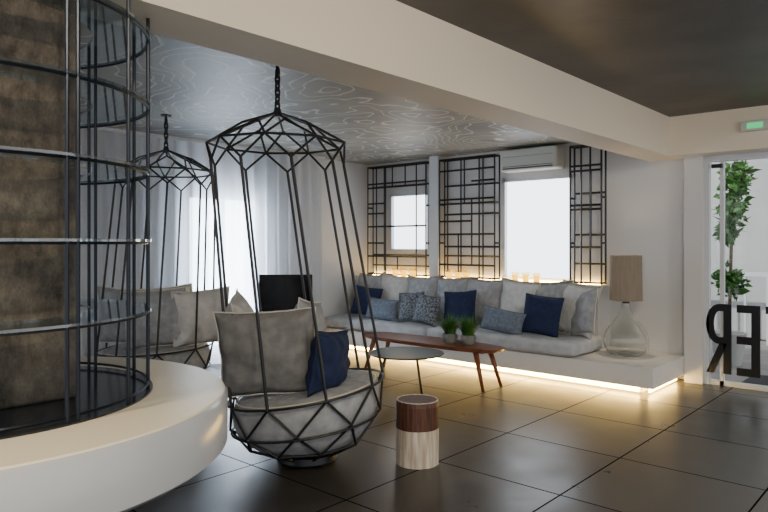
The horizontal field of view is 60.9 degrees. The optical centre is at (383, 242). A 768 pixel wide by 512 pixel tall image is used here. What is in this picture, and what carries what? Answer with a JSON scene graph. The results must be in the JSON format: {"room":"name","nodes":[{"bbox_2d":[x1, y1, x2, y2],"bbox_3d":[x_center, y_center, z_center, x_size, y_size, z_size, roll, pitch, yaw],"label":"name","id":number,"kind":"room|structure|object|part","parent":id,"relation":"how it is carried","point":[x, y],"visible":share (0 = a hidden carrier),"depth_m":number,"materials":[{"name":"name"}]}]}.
{"room":"hotel lobby","nodes":[
{"label":"hotel lobby","id":0,"kind":"room"},
{"bbox_2d":[160,138,369,317],"bbox_3d":[-4.115,0.133,6.117,0.200,2.734,11.670,0,0,42],"label":"wall","id":1,"kind":"structure","parent":0,"point":[333,295],"depth_m":9.88,"materials":[{"name":"grey paint"}]},
{"bbox_2d":[80,15,574,164],"bbox_3d":[-2.419,-1.409,4.608,4.740,0.350,11.670,0,0,42],"label":"ceiling","id":2,"kind":"structure","parent":0,"point":[206,92],"depth_m":5.99,"materials":[{"name":"white paint"}]},
{"bbox_2d":[97,114,229,369],"bbox_3d":[-2.177,0.126,6.276,1.115,2.719,1.074,0,0,42],"label":"chair","id":3,"kind":"object","parent":2,"relation":"hanging from","point":[182,323],"visible":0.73,"depth_m":6.05,"materials":[{"name":"black"}]},
{"bbox_2d":[97,286,152,341],"bbox_3d":[-2.460,0.700,6.233,0.600,0.560,0.227,3,9,12],"label":"pillow","id":4,"kind":"object","parent":3,"relation":"on","point":[108,333],"depth_m":6.19,"materials":[{"name":"grey fabric"}]},
{"bbox_2d":[123,287,185,348],"bbox_3d":[-2.110,0.700,6.052,0.580,0.560,0.221,-4,9,-10],"label":"pillow","id":5,"kind":"object","parent":3,"relation":"on","point":[172,331],"depth_m":5.99,"materials":[{"name":"grey fabric"}]},
{"bbox_2d":[102,343,209,367],"bbox_3d":[-2.195,1.185,6.289,1.000,0.470,1.000,0,0,42],"label":"seat cushion","id":6,"kind":"object","parent":3,"relation":"on","point":[199,357],"depth_m":6.01,"materials":[{"name":"grey fabric"}]},
{"bbox_3d":[-2.103,-1.060,6.302,0.039,0.312,0.039,0,0,-3],"label":"chain","id":7,"kind":"part","parent":3,"relation":"part of","materials":[{"name":"black metal"}]},
{"bbox_2d":[154,284,191,291],"bbox_3d":[-2.151,0.700,6.532,0.540,0.540,0.219,-5,-5,-38],"label":"pillow","id":8,"kind":"object","parent":3,"relation":"on","point":[189,286],"depth_m":6.64,"materials":[{"name":"fabric"}]},
{"bbox_2d":[172,287,228,346],"bbox_3d":[-1.720,0.700,6.161,0.540,0.540,0.220,-5,10,-30],"label":"pillow","id":9,"kind":"object","parent":3,"relation":"on","point":[192,312],"depth_m":6.05,"materials":[{"name":"fabric"}]},
{"bbox_2d":[80,127,324,364],"bbox_3d":[-2.932,0.126,7.039,0.145,2.719,6.220,0,0,42],"label":"sheer curtain","id":10,"kind":"object","parent":2,"relation":"hanging from","point":[272,220],"visible":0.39,"depth_m":7.85,"materials":[{"name":"fabric"}]},
{"bbox_2d":[205,64,384,467],"bbox_3d":[-0.610,0.126,4.537,1.191,2.719,1.205,0,0,-25],"label":"chair","id":11,"kind":"object","parent":2,"relation":"hanging from","point":[301,404],"visible":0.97,"depth_m":4.17,"materials":[{"name":"black"}]},
{"bbox_2d":[225,290,253,311],"bbox_3d":[-1.009,0.660,4.673,0.229,0.600,0.640,-12,6,-7],"label":"pillow","id":12,"kind":"object","parent":11,"relation":"on","point":[238,303],"depth_m":4.58,"materials":[{"name":"fabric"}]},
{"bbox_2d":[214,308,313,396],"bbox_3d":[-0.754,0.715,4.241,0.660,0.580,0.230,-3,8,2],"label":"pillow","id":13,"kind":"object","parent":11,"relation":"on","point":[287,336],"depth_m":4.16,"materials":[{"name":"beige fabric"}]},
{"bbox_3d":[-0.734,-1.060,4.500,0.039,0.312,0.039,0,0,-3],"label":"chain","id":14,"kind":"part","parent":11,"relation":"part of","materials":[{"name":"black metal"}]},
{"bbox_2d":[233,369,378,457],"bbox_3d":[-0.532,1.166,4.502,1.000,0.514,1.000,0,0,42],"label":"seat cushion","id":15,"kind":"object","parent":11,"relation":"on","point":[291,419],"depth_m":4.12,"materials":[{"name":"grey fabric"}]},
{"bbox_2d":[294,299,326,331],"bbox_3d":[-0.588,0.700,4.939,0.224,0.540,0.560,5,-7,12],"label":"pillow","id":16,"kind":"object","parent":11,"relation":"on","point":[302,303],"depth_m":4.93,"materials":[{"name":"grey fabric"}]},
{"bbox_2d":[305,330,350,396],"bbox_3d":[-0.362,0.780,4.285,0.220,0.420,0.440,7,-3,24],"label":"pillow","id":17,"kind":"object","parent":11,"relation":"on","point":[335,347],"depth_m":4.16,"materials":[{"name":"blue fabric"}]},
{"bbox_2d":[80,0,678,161],"bbox_3d":[-0.657,-1.181,3.041,0.335,0.514,11.670,0,0,42],"label":"beam","id":18,"kind":"structure","parent":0,"point":[390,47],"depth_m":3.71,"materials":[{"name":"beige paint"}]},
{"bbox_2d":[127,348,767,511],"bbox_3d":[0.016,1.550,2.455,11.240,0.100,11.690,0,0,42],"label":"floor","id":19,"kind":"structure","parent":0,"point":[528,443],"depth_m":4.59,"materials":[{"name":"tile"}]},
{"bbox_2d":[0,356,227,511],"bbox_3d":[-1.577,1.044,2.481,1.914,0.912,1.914,0,0,42],"label":"bench","id":20,"kind":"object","parent":19,"relation":"on","point":[123,456],"depth_m":2.09,"materials":[{"name":"grey paint"}]},
{"bbox_2d":[0,0,74,409],"bbox_3d":[-1.577,-0.323,2.481,0.590,1.822,0.590,0,0,42],"label":"column","id":21,"kind":"structure","parent":20,"relation":"on","point":[32,32],"depth_m":2.38,"materials":[{"name":"brown concrete"}]},
{"bbox_2d":[0,0,151,431],"bbox_3d":[-1.577,-0.168,2.481,1.310,1.516,1.310,0,0,42],"label":"cage","id":22,"kind":"structure","parent":20,"relation":"on","point":[107,109],"depth_m":2.40,"materials":[{"name":"black metal"}]},
{"bbox_2d":[0,145,151,182],"bbox_3d":[-1.577,-0.290,2.481,1.310,0.010,1.310,0,0,42],"label":"glass shelf","id":23,"kind":"object","parent":22,"relation":"attached to","point":[104,170],"depth_m":2.34,"materials":[{"name":"clear glass"}]},
{"bbox_2d":[0,298,151,333],"bbox_3d":[-1.577,0.270,2.481,1.310,0.010,1.310,0,0,42],"label":"glass shelf","id":24,"kind":"object","parent":22,"relation":"attached to","point":[104,311],"depth_m":2.32,"materials":[{"name":"clear glass"}]},
{"bbox_2d":[2,238,151,241],"bbox_3d":[-1.577,-0.010,2.481,1.310,0.010,1.310,0,0,42],"label":"glass shelf","id":25,"kind":"object","parent":22,"relation":"attached to","point":[66,239],"depth_m":2.18,"materials":[{"name":"clear glass"}]},
{"bbox_2d":[55,87,151,125],"bbox_3d":[-1.577,-0.560,2.481,1.310,0.010,1.310,0,0,42],"label":"glass shelf","id":26,"kind":"object","parent":22,"relation":"attached to","point":[108,108],"depth_m":2.67,"materials":[{"name":"clear glass"}]},
{"bbox_2d":[369,346,443,393],"bbox_3d":[0.225,1.301,6.586,0.760,0.402,0.760,0,0,42],"label":"round side table","id":27,"kind":"object","parent":19,"relation":"on","point":[399,352],"visible":0.95,"depth_m":6.50,"materials":[{"name":"grey metal"}]},
{"bbox_3d":[-0.028,1.306,6.596,0.133,0.391,0.028,0,0,4],"label":"leg","id":28,"kind":"part","parent":27,"relation":"part of","materials":[{"name":"black metal"}]},
{"bbox_3d":[0.343,1.306,6.363,0.028,0.391,0.133,0,0,-26],"label":"leg","id":29,"kind":"part","parent":27,"relation":"part of","materials":[{"name":"black metal"}]},
{"bbox_2d":[396,394,438,469],"bbox_3d":[0.227,1.282,4.468,0.296,0.434,0.296,0,0,42],"label":"stool","id":30,"kind":"object","parent":19,"relation":"on","point":[417,415],"visible":1,"depth_m":4.34,"materials":[{"name":"brown wood"}]},
{"bbox_2d":[364,332,504,391],"bbox_3d":[0.498,1.290,7.240,1.867,0.429,0.472,0,0,42],"label":"coffee table","id":31,"kind":"object","parent":19,"relation":"on","point":[478,348],"visible":0.84,"depth_m":6.95,"materials":[{"name":"brown wood"}]},
{"bbox_3d":[-0.165,1.302,7.624,0.169,0.403,0.059,0,0,17],"label":"leg","id":32,"kind":"part","parent":31,"relation":"part of","materials":[{"name":"brown wood"}]},
{"bbox_2d":[434,314,462,343],"bbox_3d":[0.700,0.902,7.019,0.488,0.344,0.505,0,0,42],"label":"potted grass","id":33,"kind":"object","parent":31,"relation":"on","point":[449,336],"depth_m":6.97,"materials":[{"name":"plant"}]},
{"bbox_2d":[442,333,457,343],"bbox_3d":[0.709,1.024,7.025,0.170,0.100,0.170,0,0,42],"label":"pot","id":34,"kind":"object","parent":33,"relation":"on","point":[450,338],"depth_m":6.96,"materials":[{"name":"stone"}]},
{"bbox_2d":[453,312,487,344],"bbox_3d":[0.888,0.900,6.937,0.528,0.348,0.500,0,0,42],"label":"potted grass","id":35,"kind":"object","parent":31,"relation":"on","point":[467,328],"depth_m":6.87,"materials":[{"name":"plant"}]},
{"bbox_2d":[460,335,475,344],"bbox_3d":[0.893,1.024,6.916,0.170,0.100,0.170,0,0,42],"label":"pot","id":36,"kind":"object","parent":35,"relation":"on","point":[465,339],"depth_m":6.85,"materials":[{"name":"stone"}]},
{"bbox_3d":[0.957,1.302,6.626,0.059,0.403,0.169,0,0,-24],"label":"leg","id":37,"kind":"part","parent":31,"relation":"part of","materials":[{"name":"brown wood"}]},
{"bbox_3d":[1.162,1.302,6.855,0.169,0.403,0.059,0,0,17],"label":"leg","id":38,"kind":"part","parent":31,"relation":"part of","materials":[{"name":"brown wood"}]},
{"bbox_2d":[325,274,683,392],"bbox_3d":[1.199,0.990,8.347,4.766,1.019,1.066,0,0,42],"label":"built-in bench","id":39,"kind":"object","parent":19,"relation":"on","point":[652,370],"visible":0.33,"depth_m":7.05,"materials":[{"name":"white paint"}]},
{"bbox_2d":[324,313,442,335],"bbox_3d":[0.058,1.134,9.137,1.921,0.171,0.747,0,0,42],"label":"mattress","id":40,"kind":"object","parent":39,"relation":"on","point":[341,321],"visible":0.57,"depth_m":8.81,"materials":[{"name":"fabric"}]},
{"bbox_2d":[350,285,382,314],"bbox_3d":[-0.251,0.835,9.375,0.512,0.453,0.187,0,0,37],"label":"throw pillow","id":41,"kind":"object","parent":40,"relation":"on","point":[373,292],"visible":0.54,"depth_m":9.33,"materials":[{"name":"blue fabric"}]},
{"bbox_2d":[358,273,381,288],"bbox_3d":[-0.230,0.761,9.702,0.227,0.612,0.580,0,0,-40],"label":"cushion","id":42,"kind":"object","parent":40,"relation":"on","point":[373,281],"visible":0.34,"depth_m":9.62,"materials":[{"name":"grey fabric"}]},
{"bbox_2d":[365,297,398,320],"bbox_3d":[-0.029,0.915,9.025,0.540,0.321,0.168,0,0,36],"label":"throw pillow","id":43,"kind":"object","parent":40,"relation":"on","point":[383,309],"visible":0.86,"depth_m":8.94,"materials":[{"name":"blue fabric"}]},
{"bbox_2d":[381,272,407,317],"bbox_3d":[0.146,0.759,9.371,0.645,0.666,0.222,0,0,35],"label":"cushion","id":44,"kind":"object","parent":40,"relation":"on","point":[392,285],"visible":0.43,"depth_m":9.31,"materials":[{"name":"fabric"}]},
{"bbox_2d":[398,291,424,321],"bbox_3d":[0.365,0.855,8.774,0.440,0.432,0.188,0,0,30],"label":"throw pillow","id":45,"kind":"object","parent":40,"relation":"on","point":[407,301],"visible":0.7,"depth_m":8.74,"materials":[{"name":"grey fabric"}]},
{"bbox_2d":[408,276,440,296],"bbox_3d":[0.520,0.759,9.040,0.579,0.617,0.237,0,0,35],"label":"cushion","id":46,"kind":"object","parent":40,"relation":"on","point":[429,285],"visible":0.44,"depth_m":8.98,"materials":[{"name":"grey fabric"}]},
{"bbox_2d":[436,277,468,321],"bbox_3d":[0.894,0.760,8.708,0.211,0.637,0.596,0,0,-44],"label":"cushion","id":47,"kind":"object","parent":40,"relation":"on","point":[444,284],"visible":0.51,"depth_m":8.69,"materials":[{"name":"grey fabric"}]},
{"bbox_2d":[401,271,406,276],"bbox_3d":[0.287,0.433,9.529,0.100,0.129,0.100,0,0,42],"label":"votive candle","id":48,"kind":"object","parent":39,"relation":"on","point":[403,273],"visible":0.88,"depth_m":9.49,"materials":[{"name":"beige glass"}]},
{"bbox_2d":[446,272,452,277],"bbox_3d":[0.899,0.433,8.984,0.100,0.129,0.100,0,0,42],"label":"votive candle","id":49,"kind":"object","parent":39,"relation":"on","point":[448,274],"visible":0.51,"depth_m":8.95,"materials":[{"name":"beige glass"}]},
{"bbox_2d":[427,325,601,357],"bbox_3d":[1.509,1.132,7.819,1.981,0.180,0.789,0,0,42],"label":"mattress","id":50,"kind":"object","parent":39,"relation":"on","point":[565,345],"visible":0.65,"depth_m":7.28,"materials":[{"name":"fabric"}]},
{"bbox_2d":[412,293,440,326],"bbox_3d":[0.553,0.866,8.474,0.180,0.412,0.439,0,0,-43],"label":"throw pillow","id":51,"kind":"object","parent":50,"relation":"on","point":[427,307],"visible":1,"depth_m":8.40,"materials":[{"name":"grey fabric"}]},
{"bbox_2d":[443,290,476,324],"bbox_3d":[0.962,0.825,8.302,0.499,0.469,0.188,0,0,33],"label":"throw pillow","id":52,"kind":"object","parent":50,"relation":"on","point":[463,303],"visible":0.68,"depth_m":8.23,"materials":[{"name":"blue fabric"}]},
{"bbox_2d":[467,277,502,324],"bbox_3d":[1.266,0.760,8.373,0.601,0.631,0.213,0,0,35],"label":"cushion","id":53,"kind":"object","parent":50,"relation":"on","point":[488,293],"visible":0.44,"depth_m":8.29,"materials":[{"name":"grey fabric"}]},
{"bbox_2d":[479,305,525,334],"bbox_3d":[1.388,0.915,7.653,0.578,0.348,0.168,0,0,35],"label":"throw pillow","id":54,"kind":"object","parent":50,"relation":"on","point":[499,320],"visible":0.94,"depth_m":7.59,"materials":[{"name":"blue fabric"}]},
{"bbox_2d":[499,277,540,312],"bbox_3d":[1.644,0.760,8.045,0.215,0.660,0.627,0,0,-41],"label":"cushion","id":55,"kind":"object","parent":50,"relation":"on","point":[513,295],"visible":0.49,"depth_m":7.99,"materials":[{"name":"fabric"}]},
{"bbox_2d":[522,293,564,337],"bbox_3d":[1.802,0.825,7.471,0.504,0.483,0.196,0,0,44],"label":"throw pillow","id":56,"kind":"object","parent":50,"relation":"on","point":[542,313],"visible":0.94,"depth_m":7.40,"materials":[{"name":"blue fabric"}]},
{"bbox_2d":[535,280,573,332],"bbox_3d":[1.985,0.761,7.737,0.214,0.670,0.637,0,0,-44],"label":"cushion","id":57,"kind":"object","parent":50,"relation":"on","point":[548,289],"visible":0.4,"depth_m":7.67,"materials":[{"name":"grey fabric"}]},
{"bbox_2d":[559,279,601,341],"bbox_3d":[2.201,0.761,7.468,0.229,0.669,0.639,0,0,-29],"label":"cushion","id":58,"kind":"object","parent":50,"relation":"on","point":[573,292],"visible":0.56,"depth_m":7.45,"materials":[{"name":"fabric"}]},
{"bbox_2d":[569,286,597,335],"bbox_3d":[2.238,0.775,7.327,0.199,0.607,0.582,0,0,-17],"label":"throw pillow","id":59,"kind":"object","parent":50,"relation":"on","point":[583,320],"visible":0.76,"depth_m":7.20,"materials":[{"name":"grey fabric"}]},
{"bbox_2d":[512,275,518,280],"bbox_3d":[1.669,0.433,8.300,0.100,0.129,0.100,0,0,42],"label":"votive candle","id":60,"kind":"object","parent":39,"relation":"on","point":[514,277],"visible":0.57,"depth_m":8.27,"materials":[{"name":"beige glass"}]},
{"bbox_2d":[522,275,528,281],"bbox_3d":[1.781,0.433,8.200,0.100,0.129,0.100,0,0,42],"label":"votive candle","id":61,"kind":"object","parent":39,"relation":"on","point":[525,277],"visible":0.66,"depth_m":8.16,"materials":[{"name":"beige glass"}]},
{"bbox_2d":[533,275,539,281],"bbox_3d":[1.893,0.433,8.100,0.100,0.129,0.100,0,0,42],"label":"votive candle","id":62,"kind":"object","parent":39,"relation":"on","point":[536,278],"visible":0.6,"depth_m":8.07,"materials":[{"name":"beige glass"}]},
{"bbox_2d":[603,255,648,356],"bbox_3d":[2.656,0.681,7.167,0.480,1.092,0.480,0,0,42],"label":"table lamp","id":63,"kind":"object","parent":39,"relation":"on","point":[625,336],"visible":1,"depth_m":7.02,"materials":[{"name":"clear glass"}]},
{"bbox_3d":[2.656,0.382,7.167,0.344,0.494,0.344,0,0,42],"label":"lamp shade","id":64,"kind":"part","parent":63,"relation":"part of","materials":[{"name":"fabric"}]},
{"bbox_2d":[603,302,648,356],"bbox_3d":[2.656,0.928,7.167,0.480,0.597,0.480,0,0,42],"label":"lamp base","id":65,"kind":"object","parent":63,"relation":"on","point":[625,336],"depth_m":7.01,"materials":[{"name":"clear glass"}]},
{"bbox_2d":[684,156,703,383],"bbox_3d":[3.392,0.288,7.081,0.185,2.424,0.250,0,0,42],"label":"pier","id":66,"kind":"object","parent":19,"relation":"on","point":[693,166],"depth_m":6.98,"materials":[{"name":"white paint"}]},
{"bbox_3d":[-1.184,1.220,8.147,0.800,0.560,0.440,0,0,7],"label":"media cabinet","id":67,"kind":"object","parent":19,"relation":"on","visible":0},
{"bbox_2d":[259,274,311,311],"bbox_3d":[-1.214,0.664,8.068,0.660,0.550,0.180,0,0,1],"label":"television","id":68,"kind":"object","parent":67,"relation":"on","point":[278,292],"visible":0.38,"depth_m":8.05,"materials":[{"name":"black plastic"}]},
{"bbox_2d":[370,143,683,378],"bbox_3d":[1.675,0.133,8.743,4.960,2.734,0.150,0,0,42],"label":"wall","id":69,"kind":"structure","parent":0,"point":[645,199],"depth_m":7.74,"materials":[{"name":"grey paint"}]},
{"bbox_2d":[389,191,428,250],"bbox_3d":[0.404,-0.320,9.834,0.770,0.880,0.110,0,0,42],"label":"frame","id":70,"kind":"object","parent":69,"relation":"attached to","point":[392,195],"visible":0.66,"depth_m":9.94,"materials":[{"name":"grey"}]},
{"bbox_2d":[394,195,424,248],"bbox_3d":[0.417,-0.320,9.849,0.710,0.880,0.010,0,0,42],"label":"blind","id":71,"kind":"object","parent":69,"relation":"attached to","point":[404,206],"visible":0.57,"depth_m":9.87,"materials":[{"name":"white fabric"}]},
{"bbox_2d":[429,156,444,277],"bbox_3d":[0.762,-0.367,9.341,0.160,1.734,0.170,0,0,42],"label":"trim","id":72,"kind":"structure","parent":69,"relation":"attached to","point":[433,160],"depth_m":9.28,"materials":[{"name":"grey paint"}]},
{"bbox_2d":[367,145,606,284],"bbox_3d":[1.184,-0.342,8.905,3.755,1.660,0.145,0,0,42],"label":"screens","id":73,"kind":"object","parent":69,"relation":"attached to","point":[479,157],"depth_m":8.85,"materials":[{"name":"black metal"}]},
{"bbox_2d":[500,145,563,172],"bbox_3d":[1.874,-1.060,8.304,0.800,0.280,0.235,0,0,42],"label":"air conditioner","id":74,"kind":"object","parent":69,"relation":"attached to","point":[551,157],"visible":1,"depth_m":8.18,"materials":[{"name":"grey plastic"}]},
{"bbox_2d":[502,173,572,280],"bbox_3d":[1.984,-0.190,8.428,1.000,1.340,0.110,0,0,42],"label":"frame","id":75,"kind":"object","parent":69,"relation":"attached to","point":[558,176],"visible":0.52,"depth_m":8.61,"materials":[{"name":"grey"}]},
{"bbox_2d":[507,178,568,278],"bbox_3d":[1.997,-0.190,8.443,0.940,1.340,0.010,0,0,42],"label":"window","id":76,"kind":"structure","parent":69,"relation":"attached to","point":[538,210],"depth_m":8.45,"materials":[{"name":"white glass"}]},
{"bbox_2d":[670,105,767,158],"bbox_3d":[5.560,-1.181,5.005,6.345,0.514,0.470,0,0,42],"label":"header","id":77,"kind":"object","parent":69,"relation":"attached to","point":[717,132],"depth_m":6.64,"materials":[{"name":"white paint"}]},
{"bbox_2d":[740,118,767,131],"bbox_3d":[3.625,-1.147,6.376,0.260,0.105,0.055,0,0,42],"label":"exit sign","id":78,"kind":"object","parent":77,"relation":"attached to","point":[760,124],"visible":1,"depth_m":6.36,"materials":[{"name":"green plastic"}]},
{"bbox_2d":[396,0,767,116],"bbox_3d":[1.780,-1.463,0.872,6.500,0.250,11.670,0,0,42],"label":"ceiling","id":79,"kind":"structure","parent":0,"point":[670,58],"depth_m":4.29,"materials":[{"name":"paint"}]},
{"bbox_3d":[6.435,0.288,4.374,4.200,2.424,0.250,0,0,42],"label":"wall","id":80,"kind":"structure","parent":0,"visible":0},
{"bbox_2d":[704,151,767,391],"bbox_3d":[4.140,0.288,6.369,1.880,2.424,0.080,0,0,42],"label":"door","id":81,"kind":"structure","parent":80,"relation":"in","point":[722,159],"depth_m":6.91,"materials":[{"name":"grey"}]},
{"bbox_2d":[711,164,722,167],"bbox_3d":[3.505,-0.810,6.873,0.100,0.040,0.050,0,0,42],"label":"bar","id":82,"kind":"object","parent":81,"relation":"attached to","point":[712,165],"visible":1,"depth_m":6.85,"materials":[{"name":"black metal"}]},
{"bbox_2d":[706,304,767,377],"bbox_3d":[3.731,1.005,6.691,0.800,0.730,0.018,0,0,42],"label":"lettering","id":83,"kind":"object","parent":81,"relation":"attached to","point":[724,347],"depth_m":6.79,"materials":[{"name":"black metal"}]},
{"label":"outside","id":84,"kind":"structure","parent":0,"visible":0},
{"bbox_2d":[711,339,767,381],"bbox_3d":[6.753,1.580,9.847,15.000,0.120,8.310,0,0,42],"label":"ground","id":85,"kind":"structure","parent":84,"point":[746,363],"depth_m":8.10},
{"bbox_2d":[711,160,760,365],"bbox_3d":[4.356,0.212,8.158,0.598,2.616,0.548,0,0,42],"label":"potted tree","id":86,"kind":"object","parent":85,"relation":"on","point":[737,181],"visible":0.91,"depth_m":8.08,"materials":[{"name":"green plant"}]},
{"bbox_3d":[4.324,1.320,8.200,0.440,0.400,0.440,0,0,42],"label":"pot","id":87,"kind":"part","parent":86,"relation":"part of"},
{"bbox_2d":[711,158,767,339],"bbox_3d":[4.912,-1.000,9.282,13.000,5.000,3.200,0,0,42],"label":"wall","id":88,"kind":"structure","parent":85,"relation":"on","point":[750,250],"depth_m":10.28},
{"bbox_2d":[711,271,767,345],"bbox_3d":[6.432,0.980,9.034,4.400,1.080,0.050,0,0,42],"label":"railing","id":89,"kind":"object","parent":85,"relation":"on","point":[760,274],"visible":0.14,"depth_m":9.76,"materials":[{"name":"grey metal"}]},
{"bbox_2d":[741,375,767,385],"bbox_3d":[4.525,1.510,6.816,1.300,0.020,0.600,0,0,42],"label":"doormat","id":90,"kind":"object","parent":85,"relation":"on","point":[763,380],"visible":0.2,"depth_m":7.12,"materials":[{"name":"grey"}]}
]}

